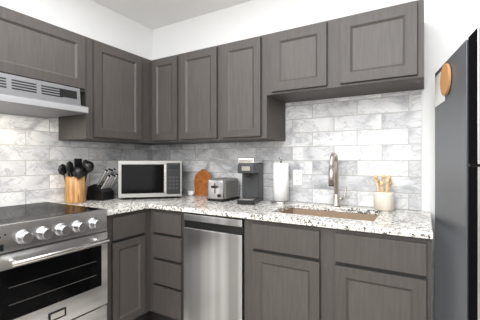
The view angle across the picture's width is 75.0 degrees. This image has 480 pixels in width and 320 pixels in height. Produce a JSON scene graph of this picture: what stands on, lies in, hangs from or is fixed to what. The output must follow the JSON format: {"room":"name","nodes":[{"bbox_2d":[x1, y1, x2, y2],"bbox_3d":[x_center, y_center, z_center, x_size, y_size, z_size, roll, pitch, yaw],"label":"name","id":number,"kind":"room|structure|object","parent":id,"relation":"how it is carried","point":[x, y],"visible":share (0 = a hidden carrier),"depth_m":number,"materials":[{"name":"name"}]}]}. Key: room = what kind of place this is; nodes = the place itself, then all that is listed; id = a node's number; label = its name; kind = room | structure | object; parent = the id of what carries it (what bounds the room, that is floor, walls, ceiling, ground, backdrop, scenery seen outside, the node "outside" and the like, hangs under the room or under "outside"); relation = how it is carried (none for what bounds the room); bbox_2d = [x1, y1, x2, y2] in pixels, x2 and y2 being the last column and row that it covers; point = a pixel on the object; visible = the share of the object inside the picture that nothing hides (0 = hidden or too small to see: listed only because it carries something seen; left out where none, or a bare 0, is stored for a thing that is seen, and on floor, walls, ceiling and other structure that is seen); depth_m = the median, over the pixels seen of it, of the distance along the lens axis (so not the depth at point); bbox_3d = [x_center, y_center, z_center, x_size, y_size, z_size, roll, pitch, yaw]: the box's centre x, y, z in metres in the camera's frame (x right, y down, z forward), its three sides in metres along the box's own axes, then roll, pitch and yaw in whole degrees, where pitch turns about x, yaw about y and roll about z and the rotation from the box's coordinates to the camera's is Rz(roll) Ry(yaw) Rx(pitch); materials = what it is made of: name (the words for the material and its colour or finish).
{"room":"kitchen","nodes":[
{"label":"kitchen","id":0,"kind":"room"},
{"bbox_2d":[0,0,151,206],"bbox_3d":[-2.079,-0.030,1.125,0.126,2.500,4.840,0,0,31],"label":"wall","id":1,"kind":"structure","parent":0,"point":[32,152],"depth_m":2.27,"materials":[{"name":"white tile"}]},
{"bbox_2d":[0,6,91,95],"bbox_3d":[-1.350,-0.647,1.901,0.344,0.375,0.680,0,0,31],"label":"upper cabinet","id":2,"kind":"object","parent":1,"relation":"attached to","point":[30,47],"depth_m":1.87,"materials":[{"name":"paint"}]},
{"bbox_2d":[0,72,87,118],"bbox_3d":[-1.310,-0.376,1.832,0.484,0.165,0.596,0,0,31],"label":"range hood","id":3,"kind":"object","parent":2,"relation":"attached to","point":[23,96],"visible":1,"depth_m":1.80,"materials":[{"name":"silver metal"}]},
{"bbox_2d":[58,39,143,143],"bbox_3d":[-1.055,-0.490,2.399,0.344,0.690,0.474,0,0,31],"label":"upper cabinet","id":4,"kind":"object","parent":1,"relation":"attached to","point":[115,103],"depth_m":2.29,"materials":[{"name":"paint"}]},
{"bbox_2d":[91,0,251,29],"bbox_3d":[-0.545,-1.330,0.218,3.690,0.100,4.840,0,0,31],"label":"ceiling","id":5,"kind":"structure","parent":0,"point":[153,14],"depth_m":2.64,"materials":[{"name":"white paint"}]},
{"bbox_2d":[152,0,479,319],"bbox_3d":[0.655,-0.030,2.247,3.450,2.500,0.126,0,0,31],"label":"wall","id":6,"kind":"structure","parent":0,"point":[365,138],"depth_m":2.15,"materials":[{"name":"white tile"}]},
{"bbox_2d":[152,54,179,143],"bbox_3d":[-0.528,-0.490,2.676,0.315,0.690,0.344,0,0,31],"label":"upper cabinet","id":7,"kind":"object","parent":6,"relation":"attached to","point":[166,70],"depth_m":2.52,"materials":[{"name":"paint"}]},
{"bbox_2d":[180,45,223,143],"bbox_3d":[-0.228,-0.490,2.498,0.384,0.690,0.344,0,0,31],"label":"upper cabinet","id":8,"kind":"object","parent":6,"relation":"attached to","point":[199,69],"depth_m":2.35,"materials":[{"name":"paint"}]},
{"bbox_2d":[220,34,285,142],"bbox_3d":[0.097,-0.490,2.306,0.370,0.690,0.344,0,0,31],"label":"upper cabinet","id":9,"kind":"object","parent":6,"relation":"attached to","point":[246,90],"depth_m":2.16,"materials":[{"name":"paint"}]},
{"bbox_2d":[293,170,301,184],"bbox_3d":[0.424,0.128,2.305,0.070,0.112,0.007,0,0,31],"label":"electrical outlet plate","id":10,"kind":"object","parent":6,"relation":"attached to","point":[297,177],"visible":1,"depth_m":2.30,"materials":[{"name":"white plastic"}]},
{"bbox_2d":[268,19,347,103],"bbox_3d":[0.446,-0.632,2.100,0.439,0.405,0.344,0,0,31],"label":"upper cabinet","id":11,"kind":"object","parent":6,"relation":"attached to","point":[301,60],"depth_m":1.95,"materials":[{"name":"paint"}]},
{"bbox_2d":[336,0,423,96],"bbox_3d":[0.833,-0.632,1.871,0.460,0.405,0.344,0,0,31],"label":"upper cabinet","id":12,"kind":"object","parent":6,"relation":"attached to","point":[378,51],"depth_m":1.73,"materials":[{"name":"paint"}]},
{"bbox_3d":[-0.545,1.270,0.218,3.690,0.100,4.840,0,0,31],"label":"floor","id":13,"kind":"structure","parent":0,"visible":0},
{"bbox_2d":[0,202,109,319],"bbox_3d":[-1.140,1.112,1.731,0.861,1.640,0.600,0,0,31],"label":"range","id":14,"kind":"object","parent":13,"relation":"on","point":[53,261],"visible":1,"depth_m":1.62,"materials":[{"name":"silver metal"}]},
{"bbox_2d":[106,208,149,319],"bbox_3d":[-1.010,0.781,2.201,0.625,0.876,0.331,0,0,31],"label":"base cabinet","id":15,"kind":"object","parent":13,"relation":"on","point":[128,233],"depth_m":2.07,"materials":[{"name":"paint"}]},
{"bbox_2d":[59,194,432,238],"bbox_3d":[-0.107,0.325,2.050,2.332,0.030,0.994,0,0,31],"label":"countertop","id":16,"kind":"structure","parent":15,"relation":"on","point":[408,223],"depth_m":1.92,"materials":[{"name":"stone"}]},
{"bbox_2d":[58,158,93,202],"bbox_3d":[-1.187,0.149,2.288,0.187,0.320,0.232,0,0,31],"label":"utensil crock","id":17,"kind":"object","parent":16,"relation":"on","point":[75,181],"visible":1,"depth_m":2.24,"materials":[{"name":"brown wood"}]},
{"bbox_2d":[87,168,117,200],"bbox_3d":[-1.063,0.186,2.441,0.206,0.245,0.120,0,0,19],"label":"knife block","id":18,"kind":"object","parent":16,"relation":"on","point":[101,190],"visible":1,"depth_m":2.40,"materials":[{"name":"black plastic"}]},
{"bbox_2d":[118,161,181,199],"bbox_3d":[-0.744,0.158,2.628,0.480,0.303,0.368,0,0,-14],"label":"microwave","id":19,"kind":"object","parent":16,"relation":"on","point":[149,178],"visible":1,"depth_m":2.46,"materials":[{"name":"silver plastic"}]},
{"bbox_2d":[188,190,193,195],"bbox_3d":[-0.428,0.289,2.734,0.060,0.040,0.060,0,0,31],"label":"ramekin","id":20,"kind":"object","parent":16,"relation":"on","point":[190,192],"visible":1,"depth_m":2.71,"materials":[{"name":"white ceramic"}]},
{"bbox_2d":[194,169,211,195],"bbox_3d":[-0.315,0.194,2.708,0.200,0.234,0.050,0,0,31],"label":"cutting board","id":21,"kind":"object","parent":16,"relation":"on","point":[202,177],"visible":0.65,"depth_m":2.71,"materials":[{"name":"brown wood"}]},
{"bbox_2d":[207,177,239,201],"bbox_3d":[-0.132,0.224,2.429,0.155,0.169,0.262,0,0,31],"label":"toaster","id":22,"kind":"object","parent":16,"relation":"on","point":[223,189],"visible":1,"depth_m":2.35,"materials":[{"name":"silver metal"}]},
{"bbox_2d":[237,158,262,204],"bbox_3d":[0.080,0.146,2.305,0.125,0.325,0.290,0,0,17],"label":"coffee maker","id":23,"kind":"object","parent":16,"relation":"on","point":[250,170],"visible":1,"depth_m":2.27,"materials":[{"name":"black plastic"}]},
{"bbox_2d":[271,157,290,203],"bbox_3d":[0.297,0.144,2.270,0.144,0.330,0.144,0,0,31],"label":"paper towel","id":24,"kind":"object","parent":16,"relation":"on","point":[280,182],"visible":1,"depth_m":2.22,"materials":[{"name":"white paper"}]},
{"bbox_2d":[280,208,378,220],"bbox_3d":[0.524,0.446,1.898,0.610,0.209,0.410,0,0,31],"label":"sink","id":25,"kind":"object","parent":16,"relation":"in","point":[354,216],"visible":0.06,"depth_m":2.07,"materials":[{"name":"beige"}]},
{"bbox_2d":[328,152,346,205],"bbox_3d":[0.636,0.129,2.048,0.095,0.360,0.171,0,0,31],"label":"faucet","id":26,"kind":"object","parent":16,"relation":"on","point":[333,172],"visible":1,"depth_m":2.08,"materials":[{"name":"silver metal"}]},
{"bbox_2d":[374,174,393,210],"bbox_3d":[0.892,0.200,1.940,0.118,0.219,0.119,0,0,31],"label":"jar","id":27,"kind":"object","parent":16,"relation":"on","point":[383,200],"visible":0.98,"depth_m":1.90,"materials":[{"name":"beige ceramic"}]},
{"bbox_2d":[150,208,187,319],"bbox_3d":[-0.357,0.781,2.412,0.319,0.876,0.625,0,0,31],"label":"base cabinet","id":28,"kind":"object","parent":13,"relation":"on","point":[166,226],"depth_m":2.13,"materials":[{"name":"paint"}]},
{"bbox_2d":[184,213,244,319],"bbox_3d":[-0.025,0.785,2.206,0.448,0.867,0.608,0,0,31],"label":"dishwasher","id":29,"kind":"object","parent":13,"relation":"on","point":[214,267],"visible":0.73,"depth_m":1.94,"materials":[{"name":"grey metal"}]},
{"bbox_2d":[435,27,479,319],"bbox_3d":[1.338,0.369,1.298,0.816,1.699,0.645,0,0,20],"label":"fridge","id":30,"kind":"object","parent":13,"relation":"on","point":[457,185],"visible":1,"depth_m":1.34,"materials":[{"name":"grey paint"}]}
]}

